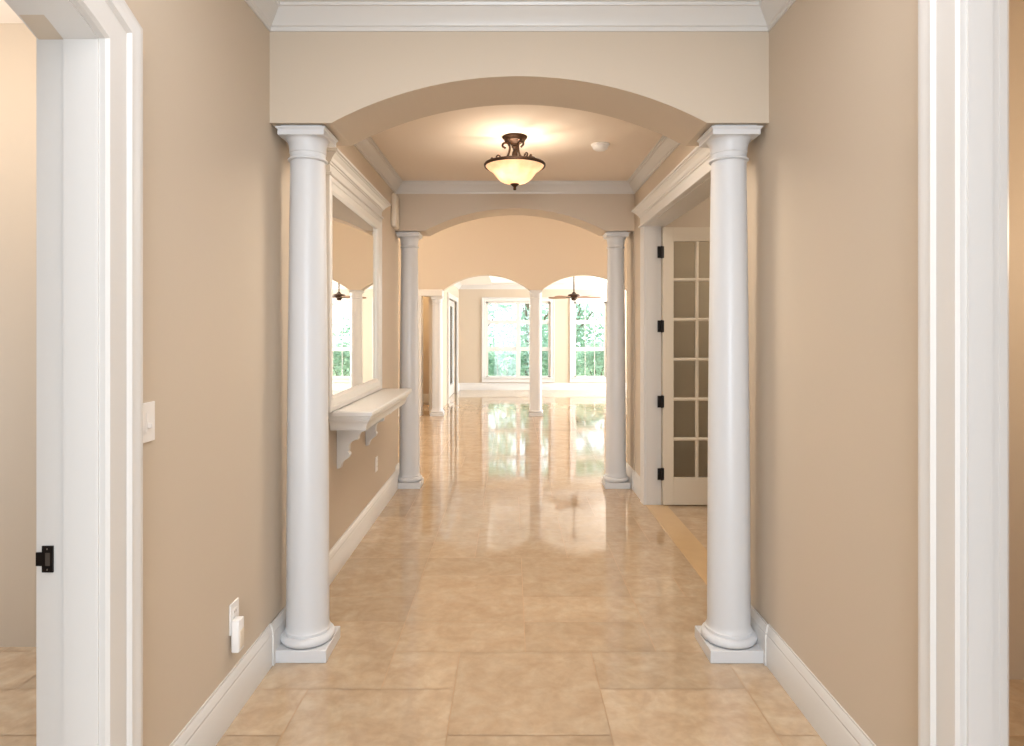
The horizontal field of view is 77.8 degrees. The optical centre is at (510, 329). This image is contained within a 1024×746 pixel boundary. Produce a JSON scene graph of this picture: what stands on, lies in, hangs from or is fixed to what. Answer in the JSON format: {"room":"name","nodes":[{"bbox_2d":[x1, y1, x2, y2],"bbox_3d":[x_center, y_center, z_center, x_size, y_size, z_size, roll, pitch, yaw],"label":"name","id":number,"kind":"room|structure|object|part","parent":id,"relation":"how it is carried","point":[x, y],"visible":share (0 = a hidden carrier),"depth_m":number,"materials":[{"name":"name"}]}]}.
{"room":"home hallway","nodes":[
{"label":"home hallway","id":0,"kind":"room"},
{"bbox_2d":[0,0,23,22],"bbox_3d":[0.275,-1.500,0.710,8.950,0.100,4.860,0,0,0],"label":"ceiling","id":1,"kind":"structure","parent":0,"point":[7,15],"depth_m":2.92,"materials":[{"name":"beige paint"}]},
{"bbox_2d":[0,23,35,646],"bbox_3d":[-2.723,0.000,3.060,2.955,3.000,0.120,0,0,0],"label":"wall","id":2,"kind":"structure","parent":0,"point":[17,42],"depth_m":3.00,"materials":[{"name":"beige paint"}]},
{"bbox_2d":[19,0,394,745],"bbox_3d":[-1.165,0.000,2.175,0.160,3.000,7.550,0,0,0],"label":"wall","id":3,"kind":"structure","parent":0,"point":[216,170],"depth_m":2.30,"materials":[{"name":"beige paint"}]},
{"bbox_2d":[4,0,142,745],"bbox_3d":[-1.145,0.249,1.210,0.209,2.502,1.180,0,0,0],"label":"door frame","id":4,"kind":"structure","parent":3,"relation":"attached to","point":[89,82],"depth_m":1.67,"materials":[{"name":"white wood"}]},
{"bbox_3d":[-1.226,0.603,1.667,0.046,0.070,0.004,0,0,0],"label":"strike plate","id":5,"kind":"part","parent":4,"relation":"part of","materials":[{"name":"black metal"}]},
{"bbox_3d":[-1.063,0.249,1.210,0.044,2.502,1.180,0,0,0],"label":"casing","id":6,"kind":"part","parent":4,"relation":"part of","materials":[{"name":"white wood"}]},
{"bbox_2d":[143,401,154,442],"bbox_3d":[-1.076,0.275,1.885,0.018,0.118,0.075,0,0,0],"label":"light switch","id":7,"kind":"object","parent":3,"relation":"attached to","point":[148,407],"visible":0.84,"depth_m":1.89,"materials":[{"name":"white plastic"}]},
{"bbox_2d":[229,597,238,635],"bbox_3d":[-1.081,1.120,2.478,0.008,0.118,0.075,0,0,0],"label":"wall outlet","id":8,"kind":"object","parent":3,"relation":"attached to","point":[234,606],"visible":0.7,"depth_m":2.46,"materials":[{"name":"white plastic"}]},
{"bbox_2d":[233,606,236,615],"bbox_3d":[-1.078,1.100,2.478,0.002,0.028,0.032,0,0,0],"label":"socket","id":9,"kind":"object","parent":8,"relation":"attached to","point":[234,607],"depth_m":2.48,"materials":[{"name":"white plastic"}]},
{"bbox_2d":[231,616,243,652],"bbox_3d":[-1.060,1.182,2.462,0.034,0.124,0.052,0,0,0],"label":"plug","id":10,"kind":"object","parent":3,"relation":"attached to","point":[237,624],"visible":1,"depth_m":2.44,"materials":[{"name":"white plastic"}]},
{"bbox_2d":[169,462,398,745],"bbox_3d":[-1.089,1.410,4.055,0.061,0.180,4.510,0,0,0],"label":"baseboard","id":11,"kind":"structure","parent":3,"relation":"attached to","point":[215,716],"depth_m":2.64,"materials":[{"name":"white wood"}]},
{"bbox_2d":[326,148,390,412],"bbox_3d":[-1.036,-0.277,4.420,0.094,1.518,1.620,0,0,0],"label":"wall mirror","id":12,"kind":"object","parent":3,"relation":"attached to","point":[355,207],"visible":0.89,"depth_m":4.24,"materials":[{"name":"white wood"}]},
{"bbox_2d":[332,195,375,394],"bbox_3d":[-1.076,-0.209,4.420,0.013,1.206,1.304,0,0,0],"label":"mirror glass","id":13,"kind":"object","parent":12,"relation":"attached to","point":[353,232],"depth_m":4.30,"materials":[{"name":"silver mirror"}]},
{"bbox_3d":[-1.036,-0.998,4.420,0.094,0.076,1.620,0,0,0],"label":"cornice","id":14,"kind":"part","parent":12,"relation":"part of","materials":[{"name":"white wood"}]},
{"bbox_2d":[328,388,411,468],"bbox_3d":[-0.953,0.674,4.500,0.260,0.379,1.500,0,0,0],"label":"console shelf","id":15,"kind":"object","parent":3,"relation":"attached to","point":[349,421],"visible":0.98,"depth_m":3.94,"materials":[{"name":"white wood"}]},
{"bbox_3d":[-0.953,0.544,4.500,0.260,0.119,1.500,0,0,0],"label":"shelf","id":16,"kind":"part","parent":15,"relation":"part of","materials":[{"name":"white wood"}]},
{"bbox_2d":[375,456,377,471],"bbox_3d":[-1.081,1.080,5.100,0.008,0.118,0.075,0,0,0],"label":"wall outlet","id":17,"kind":"object","parent":3,"relation":"attached to","point":[376,458],"visible":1,"depth_m":5.08,"materials":[{"name":"white plastic"}]},
{"bbox_2d":[391,193,398,229],"bbox_3d":[-1.060,-1.083,5.810,0.050,0.305,0.180,0,0,0],"label":"box","id":18,"kind":"object","parent":3,"relation":"attached to","point":[394,198],"visible":1,"depth_m":5.72,"materials":[{"name":"beige plastic"}]},
{"bbox_2d":[244,0,795,31],"bbox_3d":[0.037,-1.395,0.645,2.245,0.110,4.410,0,0,0],"label":"crown molding","id":19,"kind":"structure","parent":3,"relation":"attached to","point":[276,15],"depth_m":2.81,"materials":[{"name":"white wood"}]},
{"bbox_2d":[395,234,397,465],"bbox_3d":[-2.110,0.285,6.130,1.980,2.430,0.360,0,0,0],"label":"wall","id":20,"kind":"structure","parent":0,"point":[396,237],"depth_m":6.20,"materials":[{"name":"beige paint"}]},
{"bbox_2d":[423,297,428,393],"bbox_3d":[-2.275,-0.050,13.175,1.650,3.100,0.150,0,0,0],"label":"wall","id":21,"kind":"structure","parent":0,"point":[425,299],"depth_m":13.10,"materials":[{"name":"beige paint"}]},
{"bbox_2d":[423,394,428,402],"bbox_3d":[-2.275,1.410,13.090,1.650,0.180,0.020,0,0,0],"label":"baseboard","id":22,"kind":"structure","parent":21,"relation":"attached to","point":[425,396],"depth_m":13.08,"materials":[{"name":"wood"}]},
{"bbox_2d":[429,285,458,414],"bbox_3d":[-1.375,-0.050,13.590,0.150,3.100,4.740,0,0,0],"label":"wall","id":23,"kind":"structure","parent":0,"point":[453,290],"depth_m":12.39,"materials":[{"name":"beige paint"}]},
{"bbox_2d":[447,292,457,403],"bbox_3d":[-1.331,0.370,14.025,0.138,2.260,2.350,0,0,0],"label":"door","id":24,"kind":"structure","parent":23,"relation":"in","point":[450,304],"depth_m":14.65,"materials":[{"name":"white wood"}]},
{"bbox_3d":[-1.378,0.355,14.562,0.006,1.790,0.855,0,0,0],"label":"pane","id":25,"kind":"part","parent":24,"relation":"part of","materials":[{"name":"clear glass"}]},
{"bbox_2d":[0,390,1023,745],"bbox_3d":[0.982,1.560,7.219,10.363,0.120,17.678,0,0,0],"label":"floor","id":26,"kind":"structure","parent":0,"point":[512,597],"depth_m":3.16,"materials":[{"name":"tile"}]},
{"bbox_2d":[275,125,339,662],"bbox_3d":[-0.952,0.285,2.972,0.246,2.430,0.246,0,0,0],"label":"column","id":27,"kind":"structure","parent":26,"relation":"on","point":[309,635],"depth_m":2.89,"materials":[{"name":"white paint"}]},
{"bbox_2d":[396,232,423,488],"bbox_3d":[-0.976,0.285,6.095,0.246,2.430,0.246,0,0,0],"label":"column","id":28,"kind":"structure","parent":26,"relation":"on","point":[409,477],"depth_m":6.02,"materials":[{"name":"white paint"}]},
{"bbox_2d":[418,296,422,415],"bbox_3d":[-1.597,0.458,11.110,0.085,2.085,0.244,0,0,0],"label":"post","id":29,"kind":"object","parent":26,"relation":"on","point":[420,298],"visible":0.59,"depth_m":11.02,"materials":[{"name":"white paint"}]},
{"bbox_2d":[430,296,444,415],"bbox_3d":[-1.290,0.458,11.110,0.238,2.085,0.238,0,0,0],"label":"column","id":30,"kind":"structure","parent":26,"relation":"on","point":[437,356],"depth_m":11.03,"materials":[{"name":"white paint"}]},
{"bbox_2d":[418,289,443,296],"bbox_3d":[-1.445,-0.642,11.110,0.510,0.115,0.244,0,0,0],"label":"lintel","id":31,"kind":"object","parent":30,"relation":"on","point":[421,292],"visible":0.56,"depth_m":10.99,"materials":[{"name":"white paint"}]},
{"bbox_2d":[528,290,542,415],"bbox_3d":[0.434,0.405,11.110,0.255,2.190,0.255,0,0,0],"label":"column","id":32,"kind":"structure","parent":26,"relation":"on","point":[535,298],"depth_m":11.02,"materials":[{"name":"white paint"}]},
{"bbox_2d":[602,232,630,488],"bbox_3d":[1.008,0.285,6.095,0.246,2.430,0.246,0,0,0],"label":"column","id":33,"kind":"structure","parent":26,"relation":"on","point":[615,477],"depth_m":6.02,"materials":[{"name":"white paint"}]},
{"bbox_2d":[695,125,762,662],"bbox_3d":[1.020,0.285,2.972,0.252,2.430,0.252,0,0,0],"label":"column","id":34,"kind":"structure","parent":26,"relation":"on","point":[727,635],"depth_m":2.89,"materials":[{"name":"white paint"}]},
{"bbox_2d":[398,215,626,414],"bbox_3d":[1.500,-0.425,11.110,9.200,3.850,0.220,0,0,0],"label":"wall","id":35,"kind":"structure","parent":0,"point":[532,252],"depth_m":11.00,"materials":[{"name":"beige paint"}]},
{"bbox_2d":[454,282,606,288],"bbox_3d":[2.350,-1.065,13.510,7.300,0.110,4.580,0,0,0],"label":"crown molding","id":36,"kind":"structure","parent":35,"relation":"attached to","point":[458,285],"depth_m":15.75,"materials":[{"name":"white wood"}]},
{"bbox_2d":[371,105,662,180],"bbox_3d":[1.725,-1.450,4.580,6.050,0.140,2.740,0,0,0],"label":"ceiling","id":37,"kind":"structure","parent":0,"point":[455,145],"depth_m":4.72,"materials":[{"name":"beige paint"}]},
{"bbox_2d":[484,133,545,189],"bbox_3d":[0.027,-1.188,4.530,0.440,0.384,0.440,0,0,-3],"label":"ceiling light","id":38,"kind":"object","parent":37,"relation":"hanging from","point":[514,170],"visible":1,"depth_m":4.44,"materials":[{"name":"beige glass"}]},
{"bbox_3d":[-0.095,-1.252,4.504,0.191,0.176,0.016,0,0,-12],"label":"scroll arm","id":39,"kind":"part","parent":38,"relation":"part of","materials":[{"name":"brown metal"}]},
{"bbox_3d":[0.027,-1.181,4.530,0.048,0.279,0.048,0,0,0],"label":"stem","id":40,"kind":"part","parent":38,"relation":"part of","materials":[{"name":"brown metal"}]},
{"bbox_3d":[0.027,-1.109,4.530,0.418,0.140,0.418,0,0,0],"label":"lamp shade","id":41,"kind":"part","parent":38,"relation":"part of","materials":[{"name":"white glass"}]},
{"bbox_3d":[0.110,-1.252,4.438,0.016,0.176,0.191,0,0,-42],"label":"scroll arm","id":42,"kind":"part","parent":38,"relation":"part of","materials":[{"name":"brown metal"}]},
{"bbox_2d":[591,142,609,151],"bbox_3d":[0.665,-1.357,4.720,0.136,0.046,0.136,0,0,0],"label":"smoke detector","id":43,"kind":"object","parent":37,"relation":"attached to","point":[597,146],"visible":1,"depth_m":4.68,"materials":[{"name":"white plastic"}]},
{"bbox_3d":[0.665,-1.373,4.720,0.136,0.013,0.136,0,0,0],"label":"plate","id":44,"kind":"part","parent":43,"relation":"part of","materials":[{"name":"white plastic"}]},
{"bbox_2d":[270,32,768,145],"bbox_3d":[0.037,-1.215,3.030,2.245,0.570,0.360,0,0,0],"label":"wall","id":45,"kind":"structure","parent":0,"point":[359,86],"depth_m":2.85,"materials":[{"name":"beige paint"}]},
{"bbox_2d":[460,276,606,284],"bbox_3d":[2.350,-1.310,13.590,7.600,0.380,4.740,0,0,0],"label":"ceiling","id":46,"kind":"structure","parent":0,"point":[480,280],"depth_m":15.05,"materials":[{"name":"white paint"}]},
{"bbox_2d":[548,276,600,300],"bbox_3d":[1.366,-1.010,13.521,1.114,0.780,1.120,0,0,0],"label":"ceiling fan","id":47,"kind":"object","parent":46,"relation":"hanging from","point":[573,296],"visible":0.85,"depth_m":13.46,"materials":[{"name":"brown metal"}]},
{"bbox_2d":[459,289,625,382],"bbox_3d":[2.325,-0.050,15.880,7.550,3.100,0.160,0,0,0],"label":"wall","id":48,"kind":"structure","parent":0,"point":[470,300],"depth_m":15.80,"materials":[{"name":"beige paint"}]},
{"bbox_2d":[482,297,554,381],"bbox_3d":[0.180,0.250,15.840,1.810,2.110,0.180,0,0,0],"label":"window","id":49,"kind":"structure","parent":48,"relation":"in","point":[485,300],"depth_m":15.80,"materials":[{"name":"white wood"}]},
{"bbox_3d":[-0.220,0.481,15.880,0.700,0.093,0.080,0,0,0],"label":"meeting rail","id":50,"kind":"part","parent":49,"relation":"part of","materials":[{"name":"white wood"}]},
{"bbox_3d":[0.180,1.195,15.815,1.700,0.034,0.130,0,0,0],"label":"sill","id":51,"kind":"part","parent":49,"relation":"part of","materials":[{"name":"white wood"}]},
{"bbox_3d":[0.580,0.481,15.880,0.700,0.093,0.080,0,0,0],"label":"meeting rail","id":52,"kind":"part","parent":49,"relation":"part of","materials":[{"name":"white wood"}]},
{"bbox_2d":[458,383,605,390],"bbox_3d":[2.350,1.410,15.505,7.300,0.180,0.590,0,0,0],"label":"baseboard","id":53,"kind":"structure","parent":48,"relation":"attached to","point":[461,386],"depth_m":15.78,"materials":[{"name":"white wood"}]},
{"bbox_2d":[570,297,606,381],"bbox_3d":[1.975,0.250,15.840,1.020,2.110,0.180,0,0,0],"label":"window","id":54,"kind":"structure","parent":48,"relation":"in","point":[573,378],"depth_m":15.83,"materials":[{"name":"white wood"}]},
{"bbox_3d":[1.975,1.195,15.815,0.910,0.034,0.130,0,0,0],"label":"sill","id":55,"kind":"part","parent":54,"relation":"part of","materials":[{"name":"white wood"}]},
{"bbox_3d":[1.975,0.481,15.880,0.710,0.093,0.080,0,0,0],"label":"meeting rail","id":56,"kind":"part","parent":54,"relation":"part of","materials":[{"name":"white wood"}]},
{"bbox_2d":[395,194,709,235],"bbox_3d":[1.500,-1.640,6.130,9.200,1.420,0.360,0,0,0],"label":"wall","id":57,"kind":"structure","parent":0,"point":[426,214],"depth_m":5.95,"materials":[{"name":"beige paint"}]},
{"bbox_2d":[627,231,709,476],"bbox_3d":[3.627,0.285,6.130,4.946,2.430,0.360,0,0,0],"label":"wall","id":58,"kind":"structure","parent":0,"point":[684,252],"depth_m":5.95,"materials":[{"name":"beige paint"}]},
{"bbox_2d":[635,0,917,745],"bbox_3d":[1.240,0.000,2.175,0.160,3.000,7.550,0,0,0],"label":"wall","id":59,"kind":"structure","parent":0,"point":[843,74],"depth_m":2.24,"materials":[{"name":"beige paint"}]},
{"bbox_2d":[354,136,679,193],"bbox_3d":[0.037,-1.328,4.580,2.245,0.104,2.740,0,0,0],"label":"crown molding","id":60,"kind":"structure","parent":59,"relation":"attached to","point":[665,146],"depth_m":5.88,"materials":[{"name":"white wood"}]},
{"bbox_2d":[626,462,639,498],"bbox_3d":[1.147,1.410,5.930,0.026,0.180,0.800,0,0,0],"label":"baseboard","id":61,"kind":"structure","parent":59,"relation":"attached to","point":[634,478],"depth_m":5.90,"materials":[{"name":"white wood"}]},
{"bbox_2d":[631,146,710,584],"bbox_3d":[1.197,0.224,4.500,0.266,2.552,2.208,0,0,0],"label":"door frame","id":62,"kind":"structure","parent":59,"relation":"attached to","point":[688,184],"depth_m":5.42,"materials":[{"name":"white wood"}]},
{"bbox_3d":[1.149,0.302,4.500,0.042,2.395,2.070,0,0,0],"label":"casing","id":63,"kind":"part","parent":62,"relation":"part of","materials":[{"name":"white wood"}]},
{"bbox_3d":[1.112,-1.014,4.500,0.096,0.076,2.208,0,0,0],"label":"cornice","id":64,"kind":"part","parent":62,"relation":"part of","materials":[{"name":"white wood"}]},
{"bbox_2d":[657,227,709,504],"bbox_3d":[1.667,0.308,5.369,0.846,2.360,0.113,0,0,0],"label":"door","id":65,"kind":"structure","parent":59,"relation":"in","point":[675,490],"depth_m":5.39,"materials":[{"name":"beige wood"}]},
{"bbox_2d":[751,605,875,745],"bbox_3d":[1.147,1.410,2.603,0.026,0.180,1.715,0,0,0],"label":"baseboard","id":66,"kind":"structure","parent":59,"relation":"attached to","point":[830,720],"depth_m":2.44,"materials":[{"name":"white wood"}]},
{"bbox_2d":[918,0,1008,745],"bbox_3d":[1.200,0.150,1.177,0.168,2.700,1.135,0,0,0],"label":"door frame","id":67,"kind":"structure","parent":59,"relation":"attached to","point":[963,45],"depth_m":1.61,"materials":[{"name":"white wood"}]},
{"bbox_3d":[1.138,0.150,1.177,0.044,2.700,1.135,0,0,0],"label":"casing","id":68,"kind":"part","parent":67,"relation":"part of","materials":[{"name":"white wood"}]},
{"bbox_3d":[1.262,0.150,1.177,0.044,2.700,1.135,0,0,0],"label":"casing","id":69,"kind":"part","parent":67,"relation":"part of","materials":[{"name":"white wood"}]},
{"bbox_2d":[1009,0,1023,678],"bbox_3d":[2.920,0.000,2.780,3.360,3.000,0.120,0,0,0],"label":"wall","id":70,"kind":"structure","parent":0,"point":[1016,7],"depth_m":2.72,"materials":[{"name":"beige paint"}]},
{"label":"outside","id":71,"kind":"structure","parent":0,"visible":0},
{"bbox_2d":[488,346,603,375],"bbox_3d":[0.000,1.625,36.655,60.000,0.150,46.690,0,0,0],"label":"ground","id":72,"kind":"structure","parent":71,"point":[503,373],"depth_m":23.57,"materials":[{"name":"green plant"}]},
{"bbox_2d":[488,351,502,375],"bbox_3d":[-1.090,0.952,18.397,1.823,1.308,1.288,0,0,0],"label":"shrub","id":73,"kind":"object","parent":72,"relation":"on","point":[493,361],"visible":0.16,"depth_m":18.24,"materials":[{"name":"green plant"}]},
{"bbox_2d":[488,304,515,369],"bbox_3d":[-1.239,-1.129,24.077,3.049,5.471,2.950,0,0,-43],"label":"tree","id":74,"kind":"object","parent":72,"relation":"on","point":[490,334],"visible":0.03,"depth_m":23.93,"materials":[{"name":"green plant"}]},
{"bbox_2d":[506,342,547,375],"bbox_3d":[0.690,0.952,18.323,1.823,1.308,1.288,0,0,0],"label":"shrub","id":75,"kind":"object","parent":72,"relation":"on","point":[523,359],"visible":0.39,"depth_m":18.11,"materials":[{"name":"green plant"}]},
{"bbox_2d":[488,304,576,375],"bbox_3d":[0.563,-1.126,20.568,3.224,5.465,2.966,0,0,0],"label":"tree","id":76,"kind":"object","parent":72,"relation":"on","point":[525,313],"visible":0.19,"depth_m":20.48,"materials":[{"name":"green plant"}]},
{"bbox_2d":[542,304,603,367],"bbox_3d":[2.327,-1.286,24.072,3.144,5.793,3.417,0,0,-28],"label":"tree","id":77,"kind":"object","parent":72,"relation":"on","point":[580,334],"visible":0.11,"depth_m":23.74,"materials":[{"name":"green plant"}]},
{"bbox_2d":[576,340,603,375],"bbox_3d":[2.510,0.952,18.397,1.823,1.308,1.288,0,0,0],"label":"shrub","id":78,"kind":"object","parent":72,"relation":"on","point":[587,359],"visible":0.45,"depth_m":18.16,"materials":[{"name":"green plant"}]}
]}

